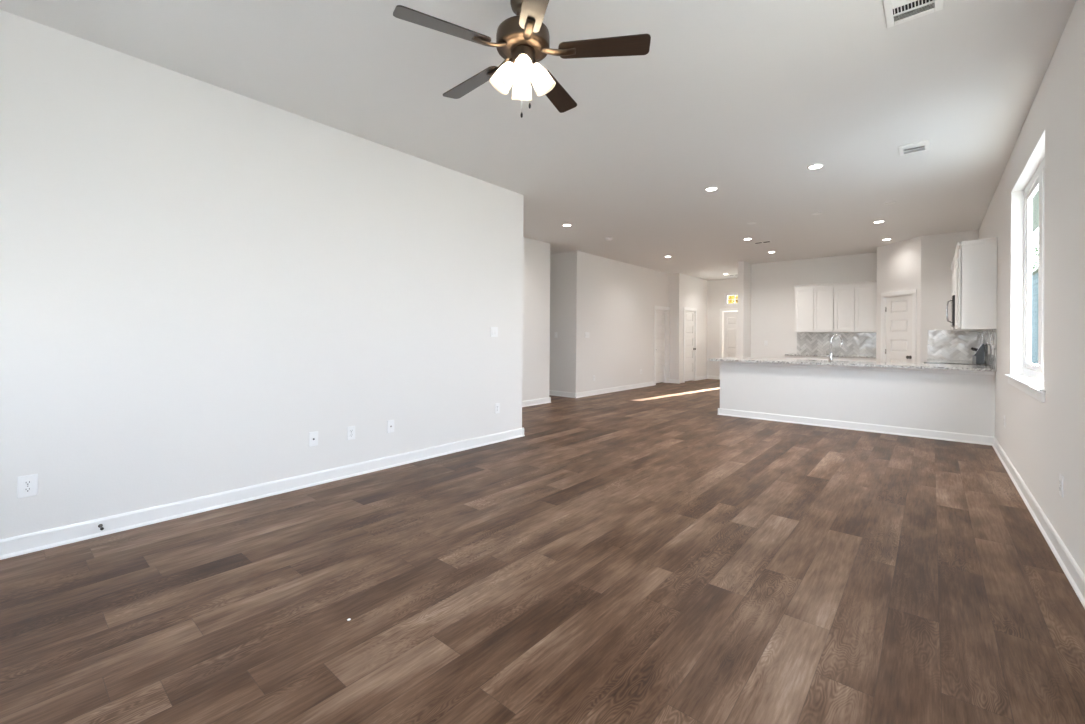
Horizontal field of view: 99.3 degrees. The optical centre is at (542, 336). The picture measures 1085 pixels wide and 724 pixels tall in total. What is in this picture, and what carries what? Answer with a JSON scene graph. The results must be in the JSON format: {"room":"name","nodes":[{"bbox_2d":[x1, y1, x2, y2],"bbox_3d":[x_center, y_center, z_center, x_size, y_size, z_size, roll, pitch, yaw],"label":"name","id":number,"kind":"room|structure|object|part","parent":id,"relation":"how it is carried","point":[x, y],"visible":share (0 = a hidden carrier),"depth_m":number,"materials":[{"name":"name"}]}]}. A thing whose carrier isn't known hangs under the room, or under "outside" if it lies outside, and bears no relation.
{"room":"empty living room","nodes":[
{"label":"empty living room","id":0,"kind":"room"},
{"bbox_2d":[0,10,523,539],"bbox_3d":[-2.007,-0.277,3.853,0.130,3.050,5.290,0,0,40],"label":"wall","id":1,"kind":"structure","parent":0,"point":[199,280],"depth_m":3.30,"materials":[{"name":"white paint"}]},
{"bbox_2d":[17,474,37,498],"bbox_3d":[-2.948,0.859,2.639,0.009,0.124,0.080,0,0,40],"label":"wall outlet","id":2,"kind":"object","parent":1,"relation":"attached to","point":[27,486],"visible":1,"depth_m":2.64,"materials":[{"name":"white plastic"}]},
{"bbox_2d":[23,487,31,492],"bbox_3d":[-2.947,0.879,2.637,0.004,0.028,0.034,0,0,40],"label":"receptacle","id":3,"kind":"object","parent":2,"relation":"attached to","point":[25,489],"depth_m":2.64,"materials":[{"name":"white plastic"}]},
{"bbox_2d":[23,480,31,485],"bbox_3d":[-2.947,0.840,2.637,0.004,0.028,0.034,0,0,40],"label":"receptacle","id":4,"kind":"object","parent":2,"relation":"attached to","point":[25,482],"depth_m":2.64,"materials":[{"name":"white plastic"}]},
{"bbox_2d":[0,428,522,559],"bbox_3d":[-1.949,1.195,3.809,0.026,0.105,5.316,0,0,40],"label":"baseboard","id":5,"kind":"structure","parent":1,"relation":"attached to","point":[54,537],"depth_m":3.32,"materials":[{"name":"white wood"}]},
{"bbox_2d":[309,431,317,446],"bbox_3d":[-1.915,0.862,3.856,0.016,0.120,0.074,0,0,40],"label":"jack plate","id":6,"kind":"object","parent":1,"relation":"attached to","point":[313,436],"visible":1,"depth_m":3.86,"materials":[{"name":"white plastic"}]},
{"bbox_2d":[347,426,354,439],"bbox_3d":[-1.706,0.864,4.109,0.009,0.120,0.074,0,0,40],"label":"wall outlet","id":7,"kind":"object","parent":1,"relation":"attached to","point":[351,429],"visible":1,"depth_m":4.10,"materials":[{"name":"white plastic"}]},
{"bbox_2d":[387,420,393,432],"bbox_3d":[-1.449,0.864,4.406,0.016,0.120,0.074,0,0,40],"label":"jack plate","id":8,"kind":"object","parent":1,"relation":"attached to","point":[390,423],"visible":1,"depth_m":4.40,"materials":[{"name":"white plastic"}]},
{"bbox_2d":[490,327,497,336],"bbox_3d":[-0.569,-0.049,5.444,0.012,0.118,0.120,0,0,40],"label":"light switch","id":9,"kind":"object","parent":1,"relation":"attached to","point":[493,330],"visible":1,"depth_m":5.44,"materials":[{"name":"white plastic"}]},
{"bbox_2d":[495,403,499,413],"bbox_3d":[-0.538,0.862,5.489,0.009,0.120,0.074,0,0,40],"label":"wall outlet","id":10,"kind":"object","parent":1,"relation":"attached to","point":[497,405],"visible":1,"depth_m":5.49,"materials":[{"name":"white plastic"}]},
{"bbox_2d":[0,0,1076,279],"bbox_3d":[1.107,-1.872,7.722,9.706,0.200,15.460,0,0,40],"label":"ceiling","id":11,"kind":"structure","parent":0,"point":[738,98],"depth_m":3.47,"materials":[{"name":"white paint"}]},
{"bbox_2d":[393,0,650,117],"bbox_3d":[-0.126,-1.457,2.401,1.201,0.672,1.241,0,0,40],"label":"ceiling fan","id":12,"kind":"object","parent":11,"relation":"hanging from","point":[523,40],"visible":1,"depth_m":2.31,"materials":[{"name":"brown wood"}]},
{"bbox_3d":[-0.462,-1.456,2.171,0.455,0.006,0.124,0,12,-29],"label":"fan blade","id":13,"kind":"part","parent":12,"relation":"part of","materials":[{"name":"brown wood"}]},
{"bbox_3d":[-0.401,-1.455,2.651,0.455,0.006,0.124,0,12,43],"label":"fan blade","id":14,"kind":"part","parent":12,"relation":"part of","materials":[{"name":"brown wood"}]},
{"bbox_3d":[-0.210,-1.327,2.360,0.123,0.155,0.123,0,0,40],"label":"lamp shade","id":15,"kind":"part","parent":12,"relation":"part of","materials":[{"name":"white glass"}]},
{"bbox_3d":[-0.111,-1.326,2.477,0.123,0.155,0.123,0,0,40],"label":"lamp shade","id":16,"kind":"part","parent":12,"relation":"part of","materials":[{"name":"white glass"}]},
{"bbox_3d":[-0.095,-1.355,2.289,0.054,0.076,0.054,0,0,40],"label":"light bulb","id":17,"kind":"part","parent":12,"relation":"part of","materials":[{"name":"white glass"}]},
{"bbox_3d":[-0.093,-1.327,2.261,0.123,0.155,0.123,0,0,40],"label":"lamp shade","id":18,"kind":"part","parent":12,"relation":"part of","materials":[{"name":"white glass"}]},
{"bbox_3d":[-0.024,-1.454,1.964,0.124,0.006,0.455,13,-2,-10],"label":"fan blade","id":19,"kind":"part","parent":12,"relation":"part of","materials":[{"name":"brown wood"}]},
{"bbox_3d":[0.006,-1.326,2.378,0.123,0.155,0.123,0,0,40],"label":"lamp shade","id":20,"kind":"part","parent":12,"relation":"part of","materials":[{"name":"white glass"}]},
{"bbox_3d":[0.075,-1.451,2.742,0.124,0.006,0.455,-13,-6,25],"label":"fan blade","id":21,"kind":"part","parent":12,"relation":"part of","materials":[{"name":"brown wood"}]},
{"bbox_3d":[0.308,-1.451,2.317,0.455,0.006,0.124,0,-12,7],"label":"fan blade","id":22,"kind":"part","parent":12,"relation":"part of","materials":[{"name":"brown wood"}]},
{"bbox_2d":[705,187,717,191],"bbox_3d":[2.030,-1.765,5.540,0.156,0.010,0.156,0,0,40],"label":"recessed light","id":23,"kind":"object","parent":11,"relation":"in","point":[709,189],"visible":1,"depth_m":5.54,"materials":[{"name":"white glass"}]},
{"bbox_2d":[754,241,771,243],"bbox_3d":[4.104,-1.745,8.592,0.300,0.008,0.150,0,0,40],"label":"ceiling vent","id":24,"kind":"object","parent":11,"relation":"in","point":[763,241],"visible":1,"depth_m":8.59,"materials":[{"name":"white metal"}]},
{"bbox_2d":[807,163,823,169],"bbox_3d":[2.839,-1.761,4.790,0.156,0.010,0.156,0,0,40],"label":"recessed light","id":25,"kind":"object","parent":11,"relation":"in","point":[813,166],"visible":1,"depth_m":4.79,"materials":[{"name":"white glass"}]},
{"bbox_2d":[883,0,943,27],"bbox_3d":[1.980,-1.773,2.459,0.245,0.010,0.290,0,0,40],"label":"ceiling vent","id":26,"kind":"object","parent":11,"relation":"in","point":[897,12],"visible":1,"depth_m":2.50,"materials":[{"name":"white metal"}]},
{"bbox_2d":[898,140,929,155],"bbox_3d":[3.475,-1.758,4.308,0.225,0.010,0.275,0,0,40],"label":"ceiling vent","id":27,"kind":"object","parent":11,"relation":"in","point":[921,146],"visible":1,"depth_m":4.30,"materials":[{"name":"white metal"}]},
{"bbox_2d":[0,379,1084,723],"bbox_3d":[1.084,1.378,7.714,9.706,0.200,15.460,0,0,40],"label":"floor","id":28,"kind":"structure","parent":0,"point":[649,554],"depth_m":2.23,"materials":[{"name":"brown wood"}]},
{"bbox_2d":[786,356,828,359],"bbox_3d":[5.811,0.873,10.031,0.790,0.888,0.622,0,0,40],"label":"base cabinet","id":29,"kind":"object","parent":28,"relation":"on","point":[787,357],"visible":0.07,"depth_m":9.77,"materials":[{"name":"white paint"}]},
{"bbox_3d":[5.468,0.519,9.929,0.383,0.150,0.020,0,0,40],"label":"drawer","id":30,"kind":"part","parent":29,"relation":"part of","materials":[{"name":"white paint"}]},
{"bbox_3d":[5.770,0.520,9.674,0.383,0.150,0.020,0,0,40],"label":"drawer","id":31,"kind":"part","parent":29,"relation":"part of","materials":[{"name":"white paint"}]},
{"bbox_2d":[785,353,875,357],"bbox_3d":[6.106,0.413,9.768,1.627,0.030,0.628,0,0,40],"label":"countertop","id":32,"kind":"structure","parent":29,"relation":"on","point":[791,354],"depth_m":9.53,"materials":[{"name":"grey stone"}]},
{"bbox_2d":[833,357,875,361],"bbox_3d":[6.422,0.876,9.514,0.800,0.888,0.622,0,0,40],"label":"base cabinet","id":33,"kind":"object","parent":28,"relation":"on","point":[834,358],"visible":0.09,"depth_m":9.26,"materials":[{"name":"white paint"}]},
{"bbox_3d":[6.077,0.522,9.414,0.388,0.150,0.020,0,0,40],"label":"drawer","id":34,"kind":"part","parent":33,"relation":"part of","materials":[{"name":"white paint"}]},
{"bbox_3d":[6.383,0.524,9.156,0.388,0.150,0.020,0,0,40],"label":"drawer","id":35,"kind":"part","parent":33,"relation":"part of","materials":[{"name":"white paint"}]},
{"bbox_2d":[924,343,983,364],"bbox_3d":[5.961,0.677,6.740,0.676,1.146,0.748,0,0,40],"label":"range","id":36,"kind":"object","parent":28,"relation":"on","point":[977,353],"visible":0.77,"depth_m":6.38,"materials":[{"name":"grey metal"}]},
{"bbox_2d":[924,361,981,364],"bbox_3d":[5.971,0.394,6.734,0.605,0.023,0.748,0,0,40],"label":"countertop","id":37,"kind":"structure","parent":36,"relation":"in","point":[943,362],"depth_m":6.62,"materials":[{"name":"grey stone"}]},
{"bbox_3d":[6.177,0.186,6.562,0.087,0.162,0.740,0,0,40],"label":"panel","id":38,"kind":"part","parent":36,"relation":"part of","materials":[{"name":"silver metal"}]},
{"bbox_3d":[6.184,0.245,6.556,0.100,0.277,0.748,0,0,40],"label":"control panel","id":39,"kind":"part","parent":36,"relation":"part of","materials":[{"name":"grey metal"}]},
{"bbox_3d":[6.555,0.872,7.351,0.622,0.888,0.932,0,0,40],"label":"base cabinet","id":40,"kind":"object","parent":28,"relation":"on","visible":0},
{"bbox_2d":[927,359,971,361],"bbox_3d":[6.545,0.411,7.358,0.628,0.030,0.926,0,0,40],"label":"countertop","id":41,"kind":"structure","parent":40,"relation":"on","point":[927,359],"depth_m":7.47,"materials":[{"name":"grey stone"}]},
{"bbox_2d":[549,251,580,392],"bbox_3d":[-0.396,-0.251,10.544,2.980,3.050,0.130,0,0,40],"label":"wall","id":42,"kind":"structure","parent":0,"point":[564,375],"depth_m":9.71,"materials":[{"name":"white paint"}]},
{"bbox_2d":[549,390,576,397],"bbox_3d":[-0.446,1.221,10.472,3.006,0.105,0.026,0,0,40],"label":"baseboard","id":43,"kind":"structure","parent":42,"relation":"attached to","point":[551,392],"depth_m":9.74,"materials":[{"name":"white wood"}]},
{"bbox_2d":[522,237,669,400],"bbox_3d":[1.013,-0.242,9.988,0.150,3.050,7.980,0,0,40],"label":"wall","id":44,"kind":"structure","parent":0,"point":[618,300],"depth_m":10.22,"materials":[{"name":"white paint"}]},
{"bbox_2d":[522,397,549,406],"bbox_3d":[-0.674,1.214,7.864,0.026,0.105,2.576,0,0,40],"label":"baseboard","id":45,"kind":"structure","parent":44,"relation":"attached to","point":[526,403],"depth_m":8.51,"materials":[{"name":"white wood"}]},
{"bbox_2d":[575,381,653,397],"bbox_3d":[1.818,1.238,10.843,0.026,0.105,3.516,0,0,40],"label":"baseboard","id":46,"kind":"structure","parent":44,"relation":"attached to","point":[633,386],"depth_m":10.59,"materials":[{"name":"white wood"}]},
{"bbox_2d":[654,305,669,384],"bbox_3d":[3.213,0.247,12.590,0.143,2.115,0.910,0,0,40],"label":"door","id":47,"kind":"structure","parent":44,"relation":"in","point":[661,313],"depth_m":12.73,"materials":[{"name":"white wood"}]},
{"bbox_2d":[669,273,680,382],"bbox_3d":[3.700,-0.217,12.856,0.290,3.050,0.130,0,0,40],"label":"wall","id":48,"kind":"structure","parent":0,"point":[675,279],"depth_m":12.79,"materials":[{"name":"white paint"}]},
{"bbox_2d":[669,379,679,383],"bbox_3d":[3.649,1.255,12.785,0.316,0.105,0.026,0,0,40],"label":"baseboard","id":49,"kind":"structure","parent":48,"relation":"attached to","point":[670,380],"depth_m":12.77,"materials":[{"name":"white wood"}]},
{"bbox_2d":[681,274,706,382],"bbox_3d":[4.426,-0.210,13.591,0.130,3.050,1.930,0,0,40],"label":"wall","id":50,"kind":"structure","parent":0,"point":[693,289],"depth_m":13.76,"materials":[{"name":"white paint"}]},
{"bbox_2d":[683,307,696,382],"bbox_3d":[4.222,0.251,13.308,0.177,2.125,0.910,0,0,40],"label":"door","id":51,"kind":"structure","parent":50,"relation":"in","point":[690,314],"depth_m":13.32,"materials":[{"name":"white wood"}]},
{"bbox_2d":[696,375,706,380],"bbox_3d":[4.827,1.266,13.953,0.026,0.105,0.840,0,0,40],"label":"baseboard","id":52,"kind":"structure","parent":50,"relation":"attached to","point":[705,376],"depth_m":13.93,"materials":[{"name":"white wood"}]},
{"bbox_2d":[707,278,737,375],"bbox_3d":[7.346,-0.192,12.471,6.036,3.050,0.130,0,0,40],"label":"wall","id":53,"kind":"structure","parent":0,"point":[716,289],"depth_m":14.12,"materials":[{"name":"white paint"}]},
{"bbox_2d":[707,375,718,379],"bbox_3d":[5.225,1.270,14.150,0.380,0.105,0.026,0,0,40],"label":"baseboard","id":54,"kind":"structure","parent":53,"relation":"attached to","point":[708,376],"depth_m":14.15,"materials":[{"name":"white wood"}]},
{"bbox_2d":[719,308,737,379],"bbox_3d":[5.963,0.251,13.607,1.410,2.150,0.174,0,0,40],"label":"door","id":55,"kind":"structure","parent":53,"relation":"in","point":[729,318],"depth_m":13.88,"materials":[{"name":"white wood"}]},
{"bbox_2d":[725,293,737,305],"bbox_3d":[5.984,-1.104,13.624,1.140,0.380,0.080,0,0,40],"label":"window","id":56,"kind":"structure","parent":53,"relation":"in","point":[726,294],"depth_m":13.89,"materials":[{"name":"white plastic"}]},
{"bbox_2d":[737,261,750,357],"bbox_3d":[5.587,-0.206,11.882,0.130,3.050,3.040,0,0,40],"label":"wall","id":57,"kind":"structure","parent":0,"point":[744,268],"depth_m":10.75,"materials":[{"name":"white paint"}]},
{"bbox_2d":[751,253,876,358],"bbox_3d":[6.561,-0.203,9.900,3.916,3.050,0.130,0,0,40],"label":"wall","id":58,"kind":"structure","parent":0,"point":[772,290],"depth_m":10.65,"materials":[{"name":"white paint"}]},
{"bbox_2d":[793,283,833,331],"bbox_3d":[5.955,-0.605,10.105,0.776,1.046,0.341,0,0,40],"label":"upper cabinet","id":59,"kind":"object","parent":58,"relation":"attached to","point":[814,303],"visible":1,"depth_m":9.96,"materials":[{"name":"white paint"}]},
{"bbox_3d":[5.732,-0.564,10.096,0.358,0.940,0.020,0,0,40],"label":"cabinet door","id":60,"kind":"part","parent":59,"relation":"part of","materials":[{"name":"white paint"}]},
{"bbox_3d":[5.959,-1.102,10.106,0.776,0.052,0.341,0,0,40],"label":"crown moulding","id":61,"kind":"part","parent":59,"relation":"part of","materials":[{"name":"white paint"}]},
{"bbox_3d":[6.011,-0.562,9.860,0.358,0.940,0.020,0,0,40],"label":"cabinet door","id":62,"kind":"part","parent":59,"relation":"part of","materials":[{"name":"white paint"}]},
{"bbox_2d":[797,332,875,354],"bbox_3d":[6.355,0.160,9.979,1.513,0.477,0.011,0,0,40],"label":"tile backsplash","id":63,"kind":"structure","parent":58,"relation":"attached to","point":[854,343],"depth_m":9.96,"materials":[{"name":"grey tile"}]},
{"bbox_2d":[834,280,876,331],"bbox_3d":[6.543,-0.602,9.608,0.760,1.046,0.341,0,0,40],"label":"upper cabinet","id":64,"kind":"object","parent":58,"relation":"attached to","point":[855,302],"visible":0.98,"depth_m":9.48,"materials":[{"name":"white paint"}]},
{"bbox_3d":[6.298,-0.561,9.617,0.358,0.940,0.020,0,0,40],"label":"cabinet door","id":65,"kind":"part","parent":64,"relation":"part of","materials":[{"name":"white paint"}]},
{"bbox_3d":[6.448,-1.100,9.492,0.760,0.052,0.036,0,0,40],"label":"crown moulding","id":66,"kind":"part","parent":64,"relation":"part of","materials":[{"name":"white paint"}]},
{"bbox_3d":[6.578,-0.560,9.381,0.358,0.940,0.020,0,0,40],"label":"cabinet door","id":67,"kind":"part","parent":64,"relation":"part of","materials":[{"name":"white paint"}]},
{"bbox_2d":[720,364,994,436],"bbox_3d":[4.189,0.853,6.574,3.236,0.888,0.120,0,0,40],"label":"wall","id":68,"kind":"structure","parent":0,"point":[946,402],"depth_m":6.28,"materials":[{"name":"white paint"}]},
{"bbox_2d":[717,408,993,445],"bbox_3d":[4.129,1.244,6.526,3.262,0.105,0.026,0,0,40],"label":"baseboard","id":69,"kind":"structure","parent":68,"relation":"attached to","point":[922,433],"depth_m":6.28,"materials":[{"name":"white wood"}]},
{"bbox_2d":[719,361,994,374],"bbox_3d":[4.145,0.433,6.529,3.248,0.048,0.012,0,0,40],"label":"trim","id":70,"kind":"structure","parent":68,"relation":"attached to","point":[720,362],"depth_m":6.28,"materials":[{"name":"stone"}]},
{"bbox_2d":[876,236,920,362],"bbox_3d":[6.576,-0.207,8.478,0.100,3.050,0.994,0,0,-2],"label":"wall","id":71,"kind":"structure","parent":0,"point":[898,263],"depth_m":8.44,"materials":[{"name":"white paint"}]},
{"bbox_2d":[880,289,916,362],"bbox_3d":[6.561,0.248,8.454,0.177,2.140,0.790,0,0,-3],"label":"door","id":72,"kind":"structure","parent":71,"relation":"in","point":[898,343],"depth_m":8.44,"materials":[{"name":"white wood"}]},
{"bbox_2d":[920,230,978,362],"bbox_3d":[6.858,-0.206,7.783,0.728,3.050,0.100,0,0,40],"label":"wall","id":73,"kind":"structure","parent":0,"point":[938,250],"depth_m":7.85,"materials":[{"name":"white paint"}]},
{"bbox_2d":[928,330,976,359],"bbox_3d":[6.852,0.147,7.712,0.619,0.500,0.012,0,0,40],"label":"tile backsplash","id":74,"kind":"structure","parent":73,"relation":"attached to","point":[942,344],"depth_m":7.71,"materials":[{"name":"grey tile"}]},
{"bbox_2d":[978,0,1084,574],"bbox_3d":[4.752,-0.228,4.627,0.130,3.050,15.460,0,0,40],"label":"wall","id":75,"kind":"structure","parent":0,"point":[1044,441],"depth_m":2.78,"materials":[{"name":"white paint"}]},
{"bbox_2d":[952,256,955,294],"bbox_3d":[6.125,-0.855,6.615,0.341,0.561,0.756,0,0,40],"label":"upper cabinet","id":76,"kind":"object","parent":75,"relation":"attached to","point":[954,257],"visible":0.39,"depth_m":6.67,"materials":[{"name":"white paint"}]},
{"bbox_2d":[946,295,954,326],"bbox_3d":[6.090,-0.357,6.640,0.422,0.425,0.748,0,0,40],"label":"microwave oven","id":77,"kind":"object","parent":76,"relation":"attached to","point":[952,309],"visible":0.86,"depth_m":6.60,"materials":[{"name":"silver plastic"}]},
{"bbox_3d":[5.889,-0.813,6.569,0.020,0.455,0.366,0,0,40],"label":"cabinet door","id":78,"kind":"part","parent":76,"relation":"part of","materials":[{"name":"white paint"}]},
{"bbox_2d":[950,262,981,330],"bbox_3d":[6.672,-0.607,7.263,0.341,1.046,0.936,0,0,40],"label":"upper cabinet","id":79,"kind":"object","parent":75,"relation":"attached to","point":[952,265],"visible":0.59,"depth_m":7.32,"materials":[{"name":"white paint"}]},
{"bbox_3d":[6.407,-0.566,7.183,0.020,0.940,0.456,0,0,40],"label":"cabinet door","id":80,"kind":"part","parent":79,"relation":"part of","materials":[{"name":"white paint"}]},
{"bbox_2d":[954,237,996,329],"bbox_3d":[5.503,-0.612,5.881,0.341,1.058,1.156,0,0,40],"label":"upper cabinet","id":81,"kind":"object","parent":75,"relation":"attached to","point":[976,259],"visible":1,"depth_m":5.47,"materials":[{"name":"white paint"}]},
{"bbox_3d":[5.579,-0.568,6.204,0.020,0.952,0.548,0,0,40],"label":"cabinet door","id":82,"kind":"part","parent":81,"relation":"part of","materials":[{"name":"white paint"}]},
{"bbox_3d":[5.220,-0.571,5.779,0.020,0.952,0.548,0,0,40],"label":"cabinet door","id":83,"kind":"part","parent":81,"relation":"part of","materials":[{"name":"white paint"}]},
{"bbox_3d":[5.507,-1.115,5.882,0.341,0.052,1.156,0,0,40],"label":"crown moulding","id":84,"kind":"part","parent":81,"relation":"part of","materials":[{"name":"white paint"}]},
{"bbox_2d":[977,329,996,368],"bbox_3d":[6.183,0.157,6.432,0.012,0.465,2.808,0,0,40],"label":"tile backsplash","id":85,"kind":"structure","parent":75,"relation":"attached to","point":[989,337],"depth_m":5.93,"materials":[{"name":"grey tile"}]},
{"bbox_2d":[1005,130,1045,402],"bbox_3d":[3.968,-0.471,3.727,0.163,1.840,1.850,0,0,40],"label":"window","id":86,"kind":"structure","parent":75,"relation":"in","point":[1026,376],"depth_m":4.26,"materials":[{"name":"white plastic"}]},
{"bbox_3d":[3.946,0.373,3.739,0.120,0.026,1.850,0,0,40],"label":"sill","id":87,"kind":"part","parent":86,"relation":"part of","materials":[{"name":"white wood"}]},
{"bbox_3d":[4.298,-0.510,4.018,0.031,1.605,0.720,0,0,40],"label":"sash","id":88,"kind":"part","parent":86,"relation":"part of","materials":[{"name":"white plastic"}]},
{"bbox_3d":[4.014,-0.513,3.688,0.043,1.755,1.740,0,0,40],"label":"frame","id":89,"kind":"part","parent":86,"relation":"part of","materials":[{"name":"white plastic"}]},
{"bbox_3d":[3.737,-0.516,3.354,0.031,1.605,0.720,0,0,40],"label":"sash","id":90,"kind":"part","parent":86,"relation":"part of","materials":[{"name":"white plastic"}]},
{"bbox_2d":[1032,190,1038,233],"bbox_3d":[4.949,-1.623,4.407,0.444,0.120,16.300,0,0,40],"label":"eave","id":91,"kind":"object","parent":75,"relation":"attached to","point":[1035,200],"depth_m":5.78,"materials":[{"name":"grey"}]},
{"bbox_2d":[992,437,1084,608],"bbox_3d":[2.575,1.223,2.181,0.026,0.105,8.670,0,0,40],"label":"baseboard","id":92,"kind":"structure","parent":75,"relation":"attached to","point":[1074,574],"depth_m":2.88,"materials":[{"name":"white wood"}]},
{"bbox_2d":[1059,474,1062,496],"bbox_3d":[2.992,0.862,2.659,0.009,0.120,0.074,0,0,40],"label":"wall outlet","id":93,"kind":"object","parent":75,"relation":"attached to","point":[1060,475],"visible":1,"depth_m":2.65,"materials":[{"name":"white plastic"}]},
{"label":"outside","id":94,"kind":"structure","parent":0,"visible":0},
{"bbox_3d":[9.672,1.677,11.452,120.000,0.240,150.000,0,0,40],"label":"ground","id":95,"kind":"structure","parent":94,"visible":0},
{"bbox_2d":[724,295,737,311],"bbox_3d":[9.376,-1.263,23.472,5.279,5.700,5.255,0,0,40],"label":"tree","id":96,"kind":"object","parent":95,"relation":"on","point":[735,297],"visible":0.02,"depth_m":21.68,"materials":[{"name":"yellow plant"}]},
{"bbox_2d":[1031,266,1037,364],"bbox_3d":[19.431,-0.573,12.387,8.420,4.400,16.600,0,0,40],"label":"neighbor house","id":97,"kind":"structure","parent":95,"relation":"on","point":[1035,270],"depth_m":16.00,"materials":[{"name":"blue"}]},
{"bbox_2d":[1032,235,1038,269],"bbox_3d":[28.073,-1.974,26.033,5.998,7.393,5.810,1,0,-37],"label":"tree","id":98,"kind":"object","parent":95,"relation":"on","point":[1035,246],"visible":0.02,"depth_m":25.68,"materials":[{"name":"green plant"}]},
{"bbox_3d":[4.187,0.854,7.055,2.580,0.888,0.602,0,0,40],"label":"base cabinet","id":99,"kind":"object","parent":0,"visible":0},
{"bbox_2d":[709,357,996,371],"bbox_3d":[4.356,0.395,6.866,3.360,0.032,1.116,0,0,40],"label":"countertop","id":100,"kind":"structure","parent":99,"relation":"on","point":[967,367],"depth_m":6.37,"materials":[{"name":"stone"}]},
{"bbox_2d":[825,334,842,361],"bbox_3d":[4.301,0.176,6.783,0.235,0.405,0.070,0,0,11],"label":"kitchen faucet","id":101,"kind":"object","parent":100,"relation":"on","point":[830,355],"visible":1,"depth_m":6.78,"materials":[{"name":"silver metal"}]},
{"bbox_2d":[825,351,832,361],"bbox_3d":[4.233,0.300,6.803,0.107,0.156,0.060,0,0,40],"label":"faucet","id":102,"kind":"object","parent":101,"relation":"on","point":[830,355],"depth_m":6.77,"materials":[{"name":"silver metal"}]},
{"bbox_3d":[4.327,0.116,6.784,0.175,0.285,0.025,0,0,3],"label":"spout","id":103,"kind":"part","parent":101,"relation":"part of","materials":[{"name":"silver metal"}]}
]}

